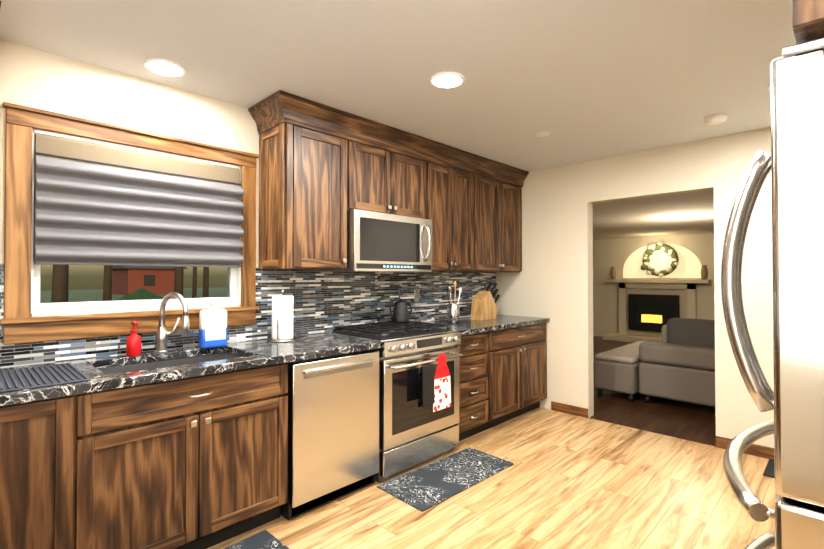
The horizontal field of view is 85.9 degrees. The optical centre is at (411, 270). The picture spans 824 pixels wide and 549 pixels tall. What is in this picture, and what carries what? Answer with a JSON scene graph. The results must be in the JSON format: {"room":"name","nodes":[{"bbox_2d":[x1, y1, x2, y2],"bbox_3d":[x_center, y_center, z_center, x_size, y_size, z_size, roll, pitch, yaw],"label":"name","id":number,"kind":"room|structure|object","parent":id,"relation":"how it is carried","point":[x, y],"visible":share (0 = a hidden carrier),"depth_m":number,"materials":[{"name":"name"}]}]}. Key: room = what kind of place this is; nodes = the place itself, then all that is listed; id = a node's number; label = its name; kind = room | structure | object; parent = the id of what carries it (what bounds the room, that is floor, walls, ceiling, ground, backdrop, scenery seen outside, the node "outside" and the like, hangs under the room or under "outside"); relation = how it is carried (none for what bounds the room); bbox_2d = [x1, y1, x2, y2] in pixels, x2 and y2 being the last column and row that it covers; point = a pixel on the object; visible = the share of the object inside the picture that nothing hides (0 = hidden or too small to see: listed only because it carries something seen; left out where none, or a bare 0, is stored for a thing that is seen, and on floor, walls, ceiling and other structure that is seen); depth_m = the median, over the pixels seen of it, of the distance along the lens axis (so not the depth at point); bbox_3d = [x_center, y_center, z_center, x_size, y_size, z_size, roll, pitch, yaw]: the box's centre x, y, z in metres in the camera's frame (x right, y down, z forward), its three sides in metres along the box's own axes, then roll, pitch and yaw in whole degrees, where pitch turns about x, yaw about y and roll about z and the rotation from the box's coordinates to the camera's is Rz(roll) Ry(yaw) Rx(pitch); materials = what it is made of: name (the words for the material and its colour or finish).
{"room":"kitchen","nodes":[
{"label":"kitchen","id":0,"kind":"room"},
{"bbox_2d":[0,39,492,344],"bbox_3d":[-1.072,0.155,2.975,0.160,2.420,5.770,-1,-1,44],"label":"wall","id":1,"kind":"structure","parent":0,"point":[37,79],"depth_m":2.35,"materials":[{"name":"beige paint"}]},
{"bbox_2d":[0,102,258,344],"bbox_3d":[-1.477,-0.211,2.495,0.160,1.110,1.234,-1,-1,44],"label":"window","id":2,"kind":"structure","parent":1,"relation":"in","point":[19,323],"depth_m":2.32,"materials":[{"name":"brown wood"}]},
{"bbox_2d":[59,304,89,315],"bbox_3d":[-1.677,0.192,2.203,0.004,0.054,0.120,-1,-1,44],"label":"card","id":3,"kind":"object","parent":2,"relation":"on","point":[74,309],"visible":1,"depth_m":2.20,"materials":[{"name":"white paper"}]},
{"bbox_2d":[33,133,243,266],"bbox_3d":[-1.442,-0.341,2.463,0.108,0.629,0.998,-1,-1,44],"label":"window shade","id":4,"kind":"object","parent":2,"relation":"attached to","point":[97,204],"visible":0.94,"depth_m":2.36,"materials":[{"name":"fabric"}]},
{"bbox_2d":[0,264,495,367],"bbox_3d":[-1.001,0.227,2.926,0.008,0.495,5.500,-1,-1,44],"label":"backsplash","id":5,"kind":"structure","parent":1,"relation":"attached to","point":[324,302],"depth_m":3.24,"materials":[{"name":"tile"}]},
{"bbox_2d":[414,289,419,301],"bbox_3d":[0.044,0.220,3.981,0.006,0.115,0.070,-1,-1,44],"label":"electrical outlet plate","id":6,"kind":"object","parent":5,"relation":"attached to","point":[416,295],"visible":1,"depth_m":3.98,"materials":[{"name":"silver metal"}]},
{"bbox_2d":[248,90,528,271],"bbox_3d":[0.077,-0.521,3.737,0.406,1.041,2.841,-1,-1,44],"label":"upper cabinet","id":7,"kind":"object","parent":1,"relation":"attached to","point":[314,186],"visible":0.98,"depth_m":3.12,"materials":[{"name":"brown wood"}]},
{"bbox_2d":[321,209,431,271],"bbox_3d":[-0.233,-0.203,3.383,0.450,0.421,0.784,-1,-1,44],"label":"microwave","id":8,"kind":"object","parent":7,"relation":"attached to","point":[380,242],"visible":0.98,"depth_m":3.19,"materials":[{"name":"silver metal"}]},
{"bbox_2d":[0,0,795,171],"bbox_3d":[0.267,-1.097,1.678,3.910,0.050,5.770,-1,-1,44],"label":"ceiling","id":9,"kind":"structure","parent":0,"point":[582,80],"depth_m":2.21,"materials":[{"name":"white paint"}]},
{"bbox_2d":[144,58,185,76],"bbox_3d":[-1.288,-1.057,2.313,0.190,0.012,0.190,-1,-1,44],"label":"recessed light","id":10,"kind":"object","parent":9,"relation":"in","point":[164,67],"visible":0.94,"depth_m":2.29,"materials":[{"name":"white glass"}]},
{"bbox_2d":[430,72,464,87],"bbox_3d":[0.196,-1.055,2.455,0.190,0.012,0.190,-1,-1,44],"label":"recessed light","id":11,"kind":"object","parent":9,"relation":"in","point":[447,79],"visible":0.96,"depth_m":2.44,"materials":[{"name":"white glass"}]},
{"bbox_2d":[537,132,549,136],"bbox_3d":[1.007,-1.047,3.396,0.100,0.006,0.100,-1,-1,44],"label":"ceiling vent","id":12,"kind":"object","parent":9,"relation":"in","point":[542,134],"visible":0.94,"depth_m":3.39,"materials":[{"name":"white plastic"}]},
{"bbox_2d":[705,114,726,124],"bbox_3d":[2.085,-1.034,3.039,0.130,0.040,0.130,-1,-1,44],"label":"smoke detector","id":13,"kind":"object","parent":9,"relation":"attached to","point":[715,119],"visible":1,"depth_m":3.00,"materials":[{"name":"white plastic"}]},
{"bbox_2d":[792,0,823,43],"bbox_3d":[1.332,-0.781,0.954,0.875,0.591,1.045,-1,-1,44],"label":"upper cabinet","id":14,"kind":"object","parent":9,"relation":"attached to","point":[807,20],"visible":0.38,"depth_m":0.88,"materials":[{"name":"brown wood"}]},
{"bbox_2d":[207,336,776,548],"bbox_3d":[1.954,1.409,4.074,7.700,0.060,11.600,-1,-1,44],"label":"floor","id":15,"kind":"structure","parent":0,"point":[567,481],"depth_m":2.66,"materials":[{"name":"wood"}]},
{"bbox_2d":[0,391,99,548],"bbox_3d":[-1.619,0.916,1.843,0.611,0.868,0.380,-1,-1,44],"label":"base cabinet","id":16,"kind":"object","parent":15,"relation":"on","point":[50,448],"depth_m":1.68,"materials":[{"name":"brown wood"}]},
{"bbox_2d":[224,530,288,548],"bbox_3d":[-0.898,1.346,1.859,0.434,0.008,0.847,-1,-1,44],"label":"area rug","id":17,"kind":"object","parent":15,"relation":"on","point":[265,539],"visible":1,"depth_m":2.19,"materials":[{"name":"fabric"}]},
{"bbox_2d":[280,349,378,520],"bbox_3d":[-0.636,0.929,2.804,0.648,0.857,0.618,-1,-1,44],"label":"dishwasher","id":18,"kind":"object","parent":15,"relation":"on","point":[333,427],"visible":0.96,"depth_m":2.55,"materials":[{"name":"silver metal"}]},
{"bbox_2d":[325,321,461,482],"bbox_3d":[-0.114,0.890,3.294,0.724,0.957,0.778,-1,-1,44],"label":"range","id":19,"kind":"object","parent":15,"relation":"on","point":[413,432],"visible":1,"depth_m":3.02,"materials":[{"name":"silver metal"}]},
{"bbox_2d":[387,298,411,322],"bbox_3d":[-0.097,0.319,3.582,0.140,0.192,0.255,-1,-1,44],"label":"kettle","id":20,"kind":"object","parent":19,"relation":"on","point":[400,313],"visible":1,"depth_m":3.54,"materials":[{"name":"black metal"}]},
{"bbox_2d":[422,364,433,405],"bbox_3d":[0.112,0.770,2.999,0.010,0.270,0.115,-1,-1,44],"label":"towel","id":21,"kind":"object","parent":19,"relation":"hanging from","point":[427,384],"visible":1,"depth_m":2.99,"materials":[{"name":"black fabric"}]},
{"bbox_2d":[433,353,450,411],"bbox_3d":[0.209,0.771,3.104,0.024,0.390,0.190,-1,-1,44],"label":"hanging towel","id":22,"kind":"object","parent":19,"relation":"hanging from","point":[442,390],"visible":1,"depth_m":3.10,"materials":[{"name":"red fabric"}]},
{"bbox_2d":[377,447,513,511],"bbox_3d":[0.251,1.360,2.959,0.442,0.008,0.934,-1,-1,44],"label":"area rug","id":23,"kind":"object","parent":15,"relation":"on","point":[425,487],"visible":0.98,"depth_m":2.89,"materials":[{"name":"fabric"}]},
{"bbox_2d":[455,331,495,440],"bbox_3d":[0.298,0.941,3.797,0.611,0.868,0.504,-1,-1,44],"label":"base cabinet","id":24,"kind":"object","parent":15,"relation":"on","point":[477,362],"depth_m":3.62,"materials":[{"name":"brown wood"}]},
{"bbox_2d":[496,323,546,424],"bbox_3d":[0.787,0.948,4.296,0.611,0.868,1.023,-1,-1,44],"label":"base cabinet","id":25,"kind":"object","parent":15,"relation":"on","point":[521,352],"depth_m":4.09,"materials":[{"name":"brown wood"}]},
{"bbox_2d":[0,314,549,406],"bbox_3d":[-0.523,0.581,2.949,0.636,0.252,4.789,-1,-1,44],"label":"countertop","id":26,"kind":"structure","parent":25,"relation":"on","point":[112,372],"depth_m":2.34,"materials":[{"name":"black stone"}]},
{"bbox_2d":[0,362,90,391],"bbox_3d":[-1.633,0.433,1.764,0.470,0.011,0.500,-1,-1,44],"label":"drying mat","id":27,"kind":"object","parent":26,"relation":"on","point":[14,379],"visible":1,"depth_m":1.80,"materials":[{"name":"grey rubber"}]},
{"bbox_2d":[126,321,140,356],"bbox_3d":[-1.456,0.356,2.320,0.074,0.180,0.068,-1,-1,44],"label":"soap dispenser","id":28,"kind":"object","parent":26,"relation":"on","point":[133,344],"visible":1,"depth_m":2.30,"materials":[{"name":"red plastic"}]},
{"bbox_2d":[156,292,188,352],"bbox_3d":[-1.304,0.281,2.412,0.200,0.331,0.119,-1,-1,44],"label":"faucet","id":29,"kind":"object","parent":26,"relation":"on","point":[163,333],"visible":1,"depth_m":2.42,"materials":[{"name":"silver metal"}]},
{"bbox_2d":[199,298,227,348],"bbox_3d":[-1.164,0.304,2.594,0.074,0.290,0.150,-1,-1,44],"label":"detergent bottle","id":30,"kind":"object","parent":26,"relation":"on","point":[213,331],"visible":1,"depth_m":2.56,"materials":[{"name":"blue plastic"}]},
{"bbox_2d":[269,289,295,341],"bbox_3d":[-0.841,0.285,2.880,0.164,0.336,0.164,-1,-1,44],"label":"paper towel","id":31,"kind":"object","parent":26,"relation":"on","point":[282,318],"visible":1,"depth_m":2.82,"materials":[{"name":"white paper"}]},
{"bbox_2d":[446,281,461,322],"bbox_3d":[0.382,0.277,3.999,0.112,0.381,0.179,-1,-1,44],"label":"utensil crock","id":32,"kind":"object","parent":26,"relation":"on","point":[453,313],"visible":1,"depth_m":3.95,"materials":[{"name":"silver metal"}]},
{"bbox_2d":[470,283,499,319],"bbox_3d":[0.738,0.297,4.383,0.130,0.351,0.357,-1,-1,44],"label":"knife block","id":33,"kind":"object","parent":26,"relation":"on","point":[484,306],"visible":1,"depth_m":4.30,"materials":[{"name":"brown wood"}]},
{"bbox_2d":[593,318,714,406],"bbox_3d":[3.377,0.941,4.646,2.360,0.890,1.500,-1,-1,44],"label":"sofa","id":34,"kind":"object","parent":15,"relation":"on","point":[677,363],"visible":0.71,"depth_m":4.53,"materials":[{"name":"grey fabric"}]},
{"bbox_2d":[602,243,710,342],"bbox_3d":[5.003,0.438,8.660,2.350,2.000,0.499,-1,-1,44],"label":"fireplace","id":35,"kind":"object","parent":15,"relation":"on","point":[648,308],"visible":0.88,"depth_m":8.91,"materials":[{"name":"beige stone"}]},
{"bbox_2d":[640,242,678,277],"bbox_3d":[4.973,-0.221,8.905,0.685,0.729,0.135,-1,-1,44],"label":"wreath","id":36,"kind":"object","parent":35,"relation":"hanging from","point":[669,251],"visible":1,"depth_m":8.86,"materials":[{"name":"green plant"}]},
{"bbox_2d":[763,459,774,477],"bbox_3d":[2.613,1.347,2.932,0.420,0.034,0.350,-1,-1,44],"label":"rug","id":37,"kind":"object","parent":15,"relation":"on","point":[769,470],"visible":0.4,"depth_m":3.02,"materials":[{"name":"black"}]},
{"bbox_2d":[721,37,823,548],"bbox_3d":[1.315,0.435,1.040,0.961,1.810,0.949,-1,-1,44],"label":"refrigerator","id":38,"kind":"object","parent":15,"relation":"on","point":[793,161],"visible":1,"depth_m":0.92,"materials":[{"name":"grey metal"}]},
{"bbox_2d":[496,127,773,447],"bbox_3d":[2.302,0.163,3.623,3.750,2.420,0.120,-1,-1,44],"label":"wall","id":39,"kind":"structure","parent":0,"point":[552,280],"depth_m":4.03,"materials":[{"name":"beige paint"}]},
{"bbox_2d":[551,401,773,458],"bbox_3d":[2.437,1.328,3.382,2.940,0.085,0.014,-1,-1,44],"label":"baseboard","id":40,"kind":"structure","parent":39,"relation":"attached to","point":[755,450],"depth_m":3.42,"materials":[{"name":"brown wood"}]},
{"bbox_2d":[719,289,721,303],"bbox_3d":[2.417,0.201,3.419,0.080,0.120,0.008,-1,-1,44],"label":"switch plate","id":41,"kind":"object","parent":39,"relation":"attached to","point":[720,299],"visible":0.17,"depth_m":3.44,"materials":[{"name":"white plastic"}]},
{"bbox_2d":[593,190,713,239],"bbox_3d":[3.974,-0.769,6.162,7.700,0.050,5.830,-1,-1,44],"label":"ceiling","id":42,"kind":"structure","parent":0,"point":[681,214],"depth_m":6.07,"materials":[{"name":"beige paint"}]},
{"bbox_2d":[593,233,714,336],"bbox_3d":[5.963,0.356,8.175,7.700,2.150,0.150,-1,-1,44],"label":"wall","id":43,"kind":"structure","parent":0,"point":[608,254],"depth_m":9.53,"materials":[{"name":"beige paint"}]}
]}

